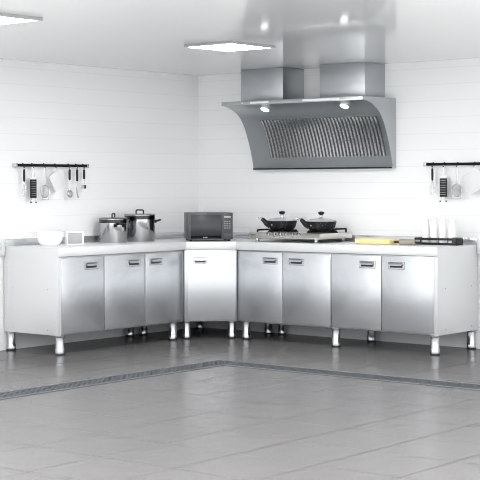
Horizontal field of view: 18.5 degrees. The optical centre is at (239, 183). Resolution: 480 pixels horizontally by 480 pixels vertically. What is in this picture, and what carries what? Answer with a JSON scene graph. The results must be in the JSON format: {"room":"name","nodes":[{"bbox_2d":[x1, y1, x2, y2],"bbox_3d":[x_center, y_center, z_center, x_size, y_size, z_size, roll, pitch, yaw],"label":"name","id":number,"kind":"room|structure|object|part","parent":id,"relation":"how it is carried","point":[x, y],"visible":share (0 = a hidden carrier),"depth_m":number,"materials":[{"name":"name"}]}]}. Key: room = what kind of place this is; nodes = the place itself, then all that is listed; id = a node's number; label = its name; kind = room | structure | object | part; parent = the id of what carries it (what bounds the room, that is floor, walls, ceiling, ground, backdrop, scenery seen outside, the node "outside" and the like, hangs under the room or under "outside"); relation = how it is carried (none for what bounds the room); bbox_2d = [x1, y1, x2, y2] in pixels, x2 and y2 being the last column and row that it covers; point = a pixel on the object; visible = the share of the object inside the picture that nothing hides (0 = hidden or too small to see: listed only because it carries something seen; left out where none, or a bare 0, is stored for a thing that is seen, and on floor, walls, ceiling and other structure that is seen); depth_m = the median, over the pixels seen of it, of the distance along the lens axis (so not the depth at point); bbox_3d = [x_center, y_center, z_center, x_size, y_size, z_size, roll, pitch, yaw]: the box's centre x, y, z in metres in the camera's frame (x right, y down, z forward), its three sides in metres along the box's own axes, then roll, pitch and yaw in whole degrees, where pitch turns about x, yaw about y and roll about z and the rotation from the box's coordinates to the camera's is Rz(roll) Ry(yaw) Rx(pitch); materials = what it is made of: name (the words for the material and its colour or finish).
{"room":"commercial kitchen","nodes":[
{"label":"commercial kitchen","id":0,"kind":"room"},
{"bbox_2d":[0,59,197,350],"bbox_3d":[-2.417,0.162,10.634,0.100,2.235,6.600,0,0,39],"label":"wall","id":1,"kind":"structure","parent":0,"point":[136,132],"depth_m":12.04,"materials":[{"name":"white tile"}]},
{"bbox_2d":[0,235,99,255],"bbox_3d":[-1.370,0.486,11.831,0.026,0.126,1.469,0,0,39],"label":"backsplash","id":2,"kind":"structure","parent":1,"relation":"attached to","point":[24,241],"depth_m":11.43,"materials":[{"name":"white stone"}]},
{"bbox_2d":[12,163,88,168],"bbox_3d":[-1.489,-0.143,11.661,0.058,0.040,0.807,0,0,39],"label":"utensil rail","id":3,"kind":"object","parent":1,"relation":"attached to","point":[13,164],"visible":1,"depth_m":11.63,"materials":[{"name":"black metal"}]},
{"bbox_2d":[21,166,26,195],"bbox_3d":[-1.672,-0.020,11.397,0.041,0.233,0.039,0,0,-29],"label":"whisk","id":4,"kind":"object","parent":3,"relation":"hanging from","point":[24,166],"visible":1,"depth_m":11.39,"materials":[{"name":"silver metal"}]},
{"bbox_2d":[30,166,36,202],"bbox_3d":[-1.611,0.006,11.470,0.016,0.288,0.068,0,0,39],"label":"grater","id":5,"kind":"object","parent":3,"relation":"hanging from","point":[33,182],"visible":1,"depth_m":11.46,"materials":[{"name":"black metal"}]},
{"bbox_3d":[-1.611,0.037,11.470,0.014,0.144,0.062,0,0,39],"label":"blade","id":6,"kind":"part","parent":5,"relation":"part of","materials":[{"name":"black plastic"}]},
{"bbox_2d":[41,167,49,199],"bbox_3d":[-1.539,-0.004,11.575,0.029,0.264,0.096,0,0,39],"label":"strainer","id":7,"kind":"object","parent":3,"relation":"hanging from","point":[42,187],"visible":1,"depth_m":11.58,"materials":[{"name":"silver metal"}]},
{"bbox_3d":[-1.533,-0.064,11.570,0.004,0.145,0.019,0,0,39],"label":"wire handle","id":8,"kind":"part","parent":7,"relation":"part of","materials":[{"name":"silver metal"}]},
{"bbox_2d":[42,186,48,196],"bbox_3d":[-1.541,0.059,11.577,0.024,0.102,0.089,0,0,39],"label":"bowl","id":9,"kind":"object","parent":7,"relation":"on","point":[42,186],"depth_m":11.59,"materials":[{"name":"grey metal"}]},
{"bbox_2d":[49,168,64,191],"bbox_3d":[-1.452,-0.034,11.671,0.010,0.202,0.173,0,0,39],"label":"cutting board","id":10,"kind":"object","parent":3,"relation":"hanging from","point":[57,182],"visible":1,"depth_m":11.66,"materials":[{"name":"white plastic"}]},
{"bbox_2d":[67,169,72,197],"bbox_3d":[-1.365,-0.014,11.786,0.029,0.247,0.062,0,0,39],"label":"ladle","id":11,"kind":"object","parent":3,"relation":"hanging from","point":[69,170],"visible":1,"depth_m":11.78,"materials":[{"name":"silver metal"}]},
{"bbox_3d":[-1.365,-0.074,11.780,0.020,0.086,0.020,0,0,39],"label":"handle","id":12,"kind":"part","parent":11,"relation":"part of","materials":[{"name":"black plastic"}]},
{"bbox_2d":[67,190,72,197],"bbox_3d":[-1.369,0.079,11.789,0.019,0.062,0.062,0,0,39],"label":"bowl","id":13,"kind":"object","parent":11,"relation":"on","point":[70,192],"depth_m":11.80,"materials":[{"name":"grey metal"}]},
{"bbox_2d":[76,167,78,197],"bbox_3d":[-1.309,-0.011,11.848,0.020,0.252,0.040,0,0,39],"label":"serving fork","id":14,"kind":"object","parent":3,"relation":"hanging from","point":[76,167],"visible":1,"depth_m":11.84,"materials":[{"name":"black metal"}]},
{"bbox_2d":[81,167,85,188],"bbox_3d":[-1.266,-0.049,11.914,0.038,0.176,0.040,0,0,39],"label":"scoop","id":15,"kind":"object","parent":3,"relation":"hanging from","point":[82,186],"visible":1,"depth_m":11.90,"materials":[{"name":"silver metal"}]},
{"bbox_2d":[155,232,272,238],"bbox_3d":[-0.286,0.447,12.464,0.922,0.053,0.874,0,0,39],"label":"backsplash","id":16,"kind":"structure","parent":1,"relation":"attached to","point":[170,235],"depth_m":12.74,"materials":[{"name":"silver metal"}]},
{"bbox_2d":[0,327,479,479],"bbox_3d":[0.041,1.323,8.659,6.400,0.100,6.600,0,0,39],"label":"floor","id":17,"kind":"structure","parent":0,"point":[223,422],"depth_m":8.19,"materials":[{"name":"grey tile"}]},
{"bbox_2d":[0,235,185,355],"bbox_3d":[-1.137,0.849,11.645,0.622,0.854,1.469,0,0,39],"label":"base cabinet","id":18,"kind":"object","parent":17,"relation":"on","point":[61,290],"visible":0.96,"depth_m":11.25,"materials":[{"name":"silver metal"}]},
{"bbox_3d":[-1.758,1.204,11.302,0.076,0.147,0.076,0,0,39],"label":"leg","id":19,"kind":"part","parent":18,"relation":"part of","materials":[{"name":"silver metal"}]},
{"bbox_3d":[-1.572,0.804,11.117,0.591,0.652,0.030,0,0,39],"label":"panel","id":20,"kind":"part","parent":18,"relation":"part of","materials":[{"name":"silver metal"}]},
{"bbox_3d":[-1.343,1.203,10.968,0.076,0.147,0.076,0,0,39],"label":"leg","id":21,"kind":"part","parent":18,"relation":"part of","materials":[{"name":"silver metal"}]},
{"bbox_3d":[-1.193,0.837,11.120,0.018,0.565,0.450,0,0,39],"label":"door","id":22,"kind":"part","parent":18,"relation":"part of","materials":[{"name":"silver metal"}]},
{"bbox_3d":[-1.124,0.621,11.180,0.017,0.056,0.148,0,0,39],"label":"handle","id":23,"kind":"part","parent":18,"relation":"part of","materials":[{"name":"silver metal"}]},
{"bbox_2d":[11,241,185,256],"bbox_3d":[-1.131,0.509,11.662,0.611,0.065,1.432,0,0,39],"label":"countertop","id":24,"kind":"structure","parent":18,"relation":"on","point":[89,248],"depth_m":11.44,"materials":[{"name":"silver metal"}]},
{"bbox_2d":[36,231,63,245],"bbox_3d":[-1.462,0.422,11.310,0.210,0.110,0.210,0,0,39],"label":"bowl","id":25,"kind":"object","parent":24,"relation":"on","point":[45,238],"visible":1,"depth_m":11.23,"materials":[{"name":"white ceramic"}]},
{"bbox_2d":[65,231,83,244],"bbox_3d":[-1.301,0.423,11.557,0.140,0.106,0.124,0,0,-12],"label":"box","id":26,"kind":"object","parent":24,"relation":"on","point":[71,237],"visible":1,"depth_m":11.50,"materials":[{"name":"grey"}]},
{"bbox_2d":[99,213,127,242],"bbox_3d":[-1.032,0.355,11.995,0.301,0.241,0.239,0,0,24],"label":"stockpot","id":27,"kind":"object","parent":24,"relation":"on","point":[112,229],"visible":1,"depth_m":11.90,"materials":[{"name":"silver metal"}]},
{"bbox_3d":[-1.033,0.276,11.995,0.238,0.016,0.238,0,0,39],"label":"lid","id":28,"kind":"part","parent":27,"relation":"part of","materials":[{"name":"silver metal"}]},
{"bbox_3d":[-0.960,0.332,11.877,0.108,0.036,0.057,0,0,-32],"label":"handle","id":29,"kind":"part","parent":27,"relation":"part of","materials":[{"name":"black plastic"}]},
{"bbox_2d":[124,209,160,241],"bbox_3d":[-0.834,0.343,12.242,0.332,0.265,0.264,0,0,39],"label":"stockpot","id":30,"kind":"object","parent":24,"relation":"on","point":[140,226],"visible":0.8,"depth_m":12.13,"materials":[{"name":"silver metal"}]},
{"bbox_3d":[-0.834,0.251,12.242,0.264,0.016,0.264,0,0,39],"label":"lid","id":31,"kind":"part","parent":30,"relation":"part of","materials":[{"name":"silver metal"}]},
{"bbox_3d":[-0.904,0.836,11.480,0.018,0.565,0.455,0,0,39],"label":"door","id":32,"kind":"part","parent":18,"relation":"part of","materials":[{"name":"silver metal"}]},
{"bbox_3d":[-0.921,1.202,12.314,0.076,0.147,0.076,0,0,39],"label":"leg","id":33,"kind":"part","parent":18,"relation":"part of","materials":[{"name":"silver metal"}]},
{"bbox_3d":[-0.828,0.620,11.547,0.017,0.056,0.148,0,0,39],"label":"handle","id":34,"kind":"part","parent":18,"relation":"part of","materials":[{"name":"silver metal"}]},
{"bbox_3d":[-0.666,0.620,11.748,0.017,0.056,0.148,0,0,39],"label":"handle","id":35,"kind":"part","parent":18,"relation":"part of","materials":[{"name":"silver metal"}]},
{"bbox_3d":[-0.616,0.835,11.838,0.018,0.565,0.445,0,0,39],"label":"door","id":36,"kind":"part","parent":18,"relation":"part of","materials":[{"name":"silver metal"}]},
{"bbox_3d":[-0.549,1.201,12.002,0.076,0.147,0.076,0,0,39],"label":"leg","id":37,"kind":"part","parent":18,"relation":"part of","materials":[{"name":"silver metal"}]},
{"bbox_2d":[0,360,239,399],"bbox_3d":[-1.637,1.274,8.597,0.215,0.006,5.000,0,0,39],"label":"floor drain","id":38,"kind":"object","parent":17,"relation":"in","point":[188,367],"visible":1,"depth_m":9.56,"materials":[{"name":"grey metal"}]},
{"bbox_2d":[139,232,279,338],"bbox_3d":[-0.286,0.847,12.458,0.929,0.853,0.886,0,0,39],"label":"base cabinet","id":39,"kind":"object","parent":17,"relation":"on","point":[210,267],"visible":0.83,"depth_m":12.02,"materials":[{"name":"silver metal"}]},
{"bbox_3d":[-0.816,1.202,12.429,0.076,0.147,0.076,0,0,39],"label":"leg","id":40,"kind":"part","parent":39,"relation":"part of","materials":[{"name":"silver metal"}]},
{"bbox_3d":[-0.440,1.201,12.107,0.076,0.147,0.076,0,0,39],"label":"leg","id":41,"kind":"part","parent":39,"relation":"part of","materials":[{"name":"silver metal"}]},
{"bbox_3d":[-0.354,1.200,12.955,0.076,0.147,0.076,0,0,39],"label":"leg","id":42,"kind":"part","parent":39,"relation":"part of","materials":[{"name":"silver metal"}]},
{"bbox_3d":[-0.323,0.625,12.000,0.125,0.056,0.017,0,0,-3],"label":"handle","id":43,"kind":"part","parent":39,"relation":"part of","materials":[{"name":"silver metal"}]},
{"bbox_3d":[-0.234,0.834,12.024,0.392,0.570,0.022,0,0,-3],"label":"door","id":44,"kind":"part","parent":39,"relation":"part of","materials":[{"name":"silver metal"}]},
{"bbox_2d":[155,238,279,249],"bbox_3d":[-0.286,0.506,12.465,0.922,0.065,0.874,0,0,39],"label":"countertop","id":45,"kind":"structure","parent":39,"relation":"on","point":[174,239],"depth_m":12.32,"materials":[{"name":"white stone"}]},
{"bbox_2d":[184,212,232,240],"bbox_3d":[-0.266,0.356,12.301,0.372,0.236,0.340,0,0,-8],"label":"microwave","id":46,"kind":"object","parent":45,"relation":"on","point":[197,225],"visible":1,"depth_m":12.14,"materials":[{"name":"grey metal"}]},
{"bbox_3d":[-0.290,0.349,12.139,0.280,0.218,0.018,0,0,-8],"label":"door","id":47,"kind":"part","parent":46,"relation":"part of","materials":[{"name":"grey glass"}]},
{"bbox_3d":[-0.105,0.348,12.165,0.090,0.218,0.018,0,0,-8],"label":"control panel","id":48,"kind":"part","parent":46,"relation":"part of","materials":[{"name":"grey"}]},
{"bbox_3d":[-0.067,1.200,12.140,0.076,0.147,0.076,0,0,39],"label":"leg","id":49,"kind":"part","parent":39,"relation":"part of","materials":[{"name":"silver metal"}]},
{"bbox_3d":[0.242,1.199,12.476,0.076,0.147,0.076,0,0,39],"label":"leg","id":50,"kind":"part","parent":39,"relation":"part of","materials":[{"name":"silver metal"}]},
{"bbox_2d":[224,362,479,389],"bbox_3d":[1.899,1.265,8.832,5.000,0.006,0.215,0,0,39],"label":"floor drain","id":51,"kind":"object","parent":17,"relation":"in","point":[450,384],"visible":1,"depth_m":9.72,"materials":[{"name":"grey metal"}]},
{"bbox_2d":[236,235,479,355],"bbox_3d":[0.910,0.844,11.665,1.939,0.854,0.622,0,0,39],"label":"base cabinet","id":52,"kind":"object","parent":17,"relation":"on","point":[432,290],"visible":1,"depth_m":11.30,"materials":[{"name":"silver metal"}]},
{"bbox_3d":[0.053,1.199,12.057,0.076,0.147,0.076,0,0,39],"label":"leg","id":53,"kind":"part","parent":52,"relation":"part of","materials":[{"name":"silver metal"}]},
{"bbox_3d":[0.165,0.833,11.899,0.460,0.565,0.018,0,0,39],"label":"door","id":54,"kind":"part","parent":52,"relation":"part of","materials":[{"name":"silver metal"}]},
{"bbox_3d":[0.237,0.617,11.818,0.148,0.056,0.017,0,0,39],"label":"handle","id":55,"kind":"part","parent":52,"relation":"part of","materials":[{"name":"silver metal"}]},
{"bbox_3d":[0.357,1.198,12.435,0.076,0.147,0.076,0,0,39],"label":"leg","id":56,"kind":"part","parent":52,"relation":"part of","materials":[{"name":"silver metal"}]},
{"bbox_3d":[0.442,0.617,11.653,0.148,0.056,0.017,0,0,39],"label":"handle","id":57,"kind":"part","parent":52,"relation":"part of","materials":[{"name":"silver metal"}]},
{"bbox_3d":[0.529,0.832,11.606,0.464,0.565,0.018,0,0,39],"label":"door","id":58,"kind":"part","parent":52,"relation":"part of","materials":[{"name":"silver metal"}]},
{"bbox_3d":[0.749,1.198,11.471,0.076,0.147,0.076,0,0,39],"label":"leg","id":59,"kind":"part","parent":52,"relation":"part of","materials":[{"name":"silver metal"}]},
{"bbox_2d":[236,240,467,255],"bbox_3d":[0.899,0.503,11.680,1.904,0.065,0.611,0,0,39],"label":"countertop","id":60,"kind":"structure","parent":52,"relation":"on","point":[351,247],"depth_m":11.43,"materials":[{"name":"silver metal"}]},
{"bbox_2d":[249,228,351,242],"bbox_3d":[0.487,0.415,12.032,0.706,0.114,0.496,0,0,39],"label":"gas stove","id":61,"kind":"object","parent":60,"relation":"on","point":[332,233],"visible":0.97,"depth_m":11.87,"materials":[{"name":"silver metal"}]},
{"bbox_2d":[258,211,296,229],"bbox_3d":[0.332,0.299,12.141,0.289,0.154,0.252,0,0,-36],"label":"frying pan","id":62,"kind":"object","parent":61,"relation":"on","point":[281,223],"visible":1,"depth_m":12.07,"materials":[{"name":"black metal"}]},
{"bbox_3d":[0.215,0.321,12.153,0.088,0.090,0.052,0,0,1],"label":"handle","id":63,"kind":"part","parent":62,"relation":"part of","materials":[{"name":"black plastic"}]},
{"bbox_3d":[0.347,0.291,12.152,0.251,0.026,0.251,0,0,1],"label":"lid","id":64,"kind":"part","parent":62,"relation":"part of","materials":[{"name":"clear glass"}]},
{"bbox_2d":[297,211,336,230],"bbox_3d":[0.641,0.298,11.892,0.289,0.154,0.252,0,0,-36],"label":"frying pan","id":65,"kind":"object","parent":61,"relation":"on","point":[317,224],"visible":0.99,"depth_m":11.82,"materials":[{"name":"black metal"}]},
{"bbox_3d":[0.524,0.320,11.904,0.088,0.090,0.052,0,0,1],"label":"handle","id":66,"kind":"part","parent":65,"relation":"part of","materials":[{"name":"black plastic"}]},
{"bbox_3d":[0.657,0.290,11.903,0.251,0.026,0.251,0,0,1],"label":"lid","id":67,"kind":"part","parent":65,"relation":"part of","materials":[{"name":"clear glass"}]},
{"bbox_2d":[355,238,399,244],"bbox_3d":[1.074,0.448,11.510,0.330,0.044,0.150,0,0,39],"label":"chopping board","id":68,"kind":"object","parent":60,"relation":"on","point":[382,241],"visible":0.91,"depth_m":11.45,"materials":[{"name":"yellow wood"}]},
{"bbox_2d":[394,239,421,244],"bbox_3d":[1.283,0.447,11.264,0.250,0.045,0.045,0,0,39],"label":"rolling pin","id":69,"kind":"object","parent":60,"relation":"on","point":[401,241],"visible":1,"depth_m":11.25,"materials":[{"name":"beige wood"}]},
{"bbox_2d":[414,237,462,245],"bbox_3d":[1.525,0.439,11.309,0.380,0.060,0.097,0,0,39],"label":"rack","id":70,"kind":"object","parent":60,"relation":"on","point":[456,241],"visible":0.88,"depth_m":11.24,"materials":[{"name":"grey metal"}]},
{"bbox_2d":[422,219,429,241],"bbox_3d":[1.439,0.366,11.383,0.061,0.190,0.061,0,0,39],"label":"bottle","id":71,"kind":"object","parent":70,"relation":"in","point":[425,227],"visible":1,"depth_m":11.36,"materials":[{"name":"white plastic"}]},
{"bbox_2d":[430,219,437,242],"bbox_3d":[1.499,0.366,11.335,0.061,0.190,0.061,0,0,39],"label":"plate","id":72,"kind":"object","parent":70,"relation":"in","point":[434,226],"visible":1,"depth_m":11.31,"materials":[{"name":"white ceramic"}]},
{"bbox_3d":[1.528,0.423,11.311,0.380,0.018,0.090,0,0,39],"label":"rail","id":73,"kind":"part","parent":70,"relation":"part of","materials":[{"name":"grey metal"}]},
{"bbox_3d":[1.528,0.459,11.311,0.380,0.018,0.090,0,0,39],"label":"rail","id":74,"kind":"part","parent":70,"relation":"part of","materials":[{"name":"grey metal"}]},
{"bbox_2d":[439,219,446,242],"bbox_3d":[1.559,0.366,11.286,0.061,0.190,0.061,0,0,39],"label":"plate","id":75,"kind":"object","parent":70,"relation":"in","point":[443,227],"visible":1,"depth_m":11.26,"materials":[{"name":"white ceramic"}]},
{"bbox_2d":[448,219,455,242],"bbox_3d":[1.621,0.366,11.236,0.061,0.190,0.061,0,0,39],"label":"plate","id":76,"kind":"object","parent":70,"relation":"in","point":[452,227],"visible":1,"depth_m":11.21,"materials":[{"name":"white ceramic"}]},
{"bbox_3d":[0.897,0.831,11.310,0.460,0.565,0.018,0,0,39],"label":"door","id":77,"kind":"part","parent":52,"relation":"part of","materials":[{"name":"silver metal"}]},
{"bbox_3d":[0.968,0.615,11.230,0.148,0.056,0.017,0,0,39],"label":"handle","id":78,"kind":"part","parent":52,"relation":"part of","materials":[{"name":"silver metal"}]},
{"bbox_3d":[1.060,1.197,11.857,0.076,0.147,0.076,0,0,39],"label":"leg","id":79,"kind":"part","parent":52,"relation":"part of","materials":[{"name":"silver metal"}]},
{"bbox_3d":[1.171,0.615,11.067,0.148,0.056,0.017,0,0,39],"label":"handle","id":80,"kind":"part","parent":52,"relation":"part of","materials":[{"name":"silver metal"}]},
{"bbox_3d":[1.260,0.830,11.018,0.455,0.565,0.018,0,0,39],"label":"door","id":81,"kind":"part","parent":52,"relation":"part of","materials":[{"name":"silver metal"}]},
{"bbox_3d":[1.446,1.196,10.906,0.076,0.147,0.076,0,0,39],"label":"leg","id":82,"kind":"part","parent":52,"relation":"part of","materials":[{"name":"silver metal"}]},
{"bbox_3d":[1.632,0.795,11.094,0.030,0.652,0.591,0,0,39],"label":"panel","id":83,"kind":"part","parent":52,"relation":"part of","materials":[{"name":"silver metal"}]},
{"bbox_3d":[1.780,1.195,11.316,0.076,0.147,0.076,0,0,39],"label":"leg","id":84,"kind":"part","parent":52,"relation":"part of","materials":[{"name":"silver metal"}]},
{"bbox_2d":[0,0,479,75],"bbox_3d":[0.034,-1.002,8.659,6.400,0.080,6.600,0,0,39],"label":"ceiling","id":85,"kind":"structure","parent":0,"point":[136,35],"depth_m":9.38,"materials":[{"name":"white paint"}]},
{"bbox_2d":[0,12,42,24],"bbox_3d":[-1.451,-0.948,8.424,0.432,0.020,0.470,0,0,39],"label":"recessed light","id":86,"kind":"object","parent":85,"relation":"in","point":[5,18],"visible":1,"depth_m":8.41,"materials":[{"name":"white"}]},
{"bbox_2d":[0,16,34,24],"bbox_3d":[-1.451,-0.948,8.424,0.400,0.016,0.438,0,0,39],"label":"diffuser","id":87,"kind":"object","parent":86,"relation":"attached to","point":[4,20],"depth_m":8.41,"materials":[{"name":"white plastic"}]},
{"bbox_2d":[184,40,274,51],"bbox_3d":[-0.069,-0.952,10.174,0.432,0.020,0.470,0,0,39],"label":"recessed light","id":88,"kind":"object","parent":85,"relation":"in","point":[226,46],"visible":1,"depth_m":10.10,"materials":[{"name":"grey"}]},
{"bbox_2d":[192,44,265,50],"bbox_3d":[-0.069,-0.952,10.174,0.400,0.016,0.438,0,0,39],"label":"diffuser","id":89,"kind":"object","parent":88,"relation":"attached to","point":[216,47],"depth_m":10.16,"materials":[{"name":"white plastic"}]},
{"bbox_2d":[198,58,479,348],"bbox_3d":[2.114,0.150,11.160,6.300,2.235,0.100,0,0,39],"label":"wall","id":90,"kind":"structure","parent":0,"point":[438,102],"depth_m":11.89,"materials":[{"name":"white paint"}]},
{"bbox_2d":[222,62,395,169],"bbox_3d":[0.547,-0.542,12.044,1.419,0.840,0.483,0,0,39],"label":"extractor hood","id":91,"kind":"object","parent":90,"relation":"attached to","point":[352,123],"visible":1,"depth_m":12.02,"materials":[{"name":"silver metal"}]},
{"bbox_2d":[260,107,269,111],"bbox_3d":[0.207,-0.617,12.202,0.088,0.014,0.088,0,-25,39],"label":"lamp","id":92,"kind":"object","parent":91,"relation":"attached to","point":[262,109],"depth_m":12.19,"materials":[{"name":"silver metal"}]},
{"bbox_3d":[0.670,-0.381,12.070,1.167,0.315,0.145,0,0,39],"label":"filter panel","id":93,"kind":"part","parent":91,"relation":"part of","materials":[{"name":"silver metal"}]},
{"bbox_2d":[339,104,349,108],"bbox_3d":[0.830,-0.618,11.700,0.088,0.014,0.088,0,-25,39],"label":"lamp","id":94,"kind":"object","parent":91,"relation":"attached to","point":[341,106],"depth_m":11.70,"materials":[{"name":"silver metal"}]},
{"bbox_2d":[280,235,479,253],"bbox_3d":[1.096,0.479,11.897,1.939,0.126,0.026,0,0,39],"label":"backsplash","id":95,"kind":"structure","parent":90,"relation":"attached to","point":[466,241],"depth_m":11.75,"materials":[{"name":"white stone"}]},
{"bbox_2d":[423,162,479,166],"bbox_3d":[1.779,-0.152,11.327,0.842,0.040,0.058,0,0,39],"label":"utensil rail","id":96,"kind":"object","parent":90,"relation":"attached to","point":[424,163],"visible":1,"depth_m":11.44,"materials":[{"name":"black metal"}]},
{"bbox_2d":[430,165,434,194],"bbox_3d":[1.506,-0.029,11.518,0.039,0.233,0.041,0,0,-29],"label":"whisk","id":97,"kind":"object","parent":96,"relation":"hanging from","point":[432,173],"visible":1,"depth_m":11.51,"materials":[{"name":"black plastic"}]},
{"bbox_2d":[439,165,446,201],"bbox_3d":[1.583,-0.002,11.453,0.068,0.288,0.016,0,0,39],"label":"grater","id":98,"kind":"object","parent":96,"relation":"hanging from","point":[443,179],"visible":1,"depth_m":11.45,"materials":[{"name":"black metal"}]},
{"bbox_3d":[1.583,0.029,11.454,0.062,0.144,0.014,0,0,39],"label":"blade","id":99,"kind":"part","parent":98,"relation":"part of","materials":[{"name":"black plastic"}]},
{"bbox_2d":[451,165,461,198],"bbox_3d":[1.683,-0.013,11.386,0.096,0.264,0.029,0,0,39],"label":"strainer","id":100,"kind":"object","parent":96,"relation":"hanging from","point":[458,194],"visible":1,"depth_m":11.38,"materials":[{"name":"grey metal"}]},
{"bbox_2d":[452,185,460,195],"bbox_3d":[1.685,0.051,11.388,0.089,0.102,0.024,0,0,39],"label":"bowl","id":101,"kind":"object","parent":100,"relation":"on","point":[458,193],"depth_m":11.40,"materials":[{"name":"grey metal"}]},
{"bbox_2d":[463,165,479,194],"bbox_3d":[1.798,-0.029,11.283,0.201,0.229,0.010,0,0,39],"label":"cutting board","id":102,"kind":"object","parent":96,"relation":"hanging from","point":[472,179],"visible":1,"depth_m":11.28,"materials":[{"name":"white plastic"}]}
]}

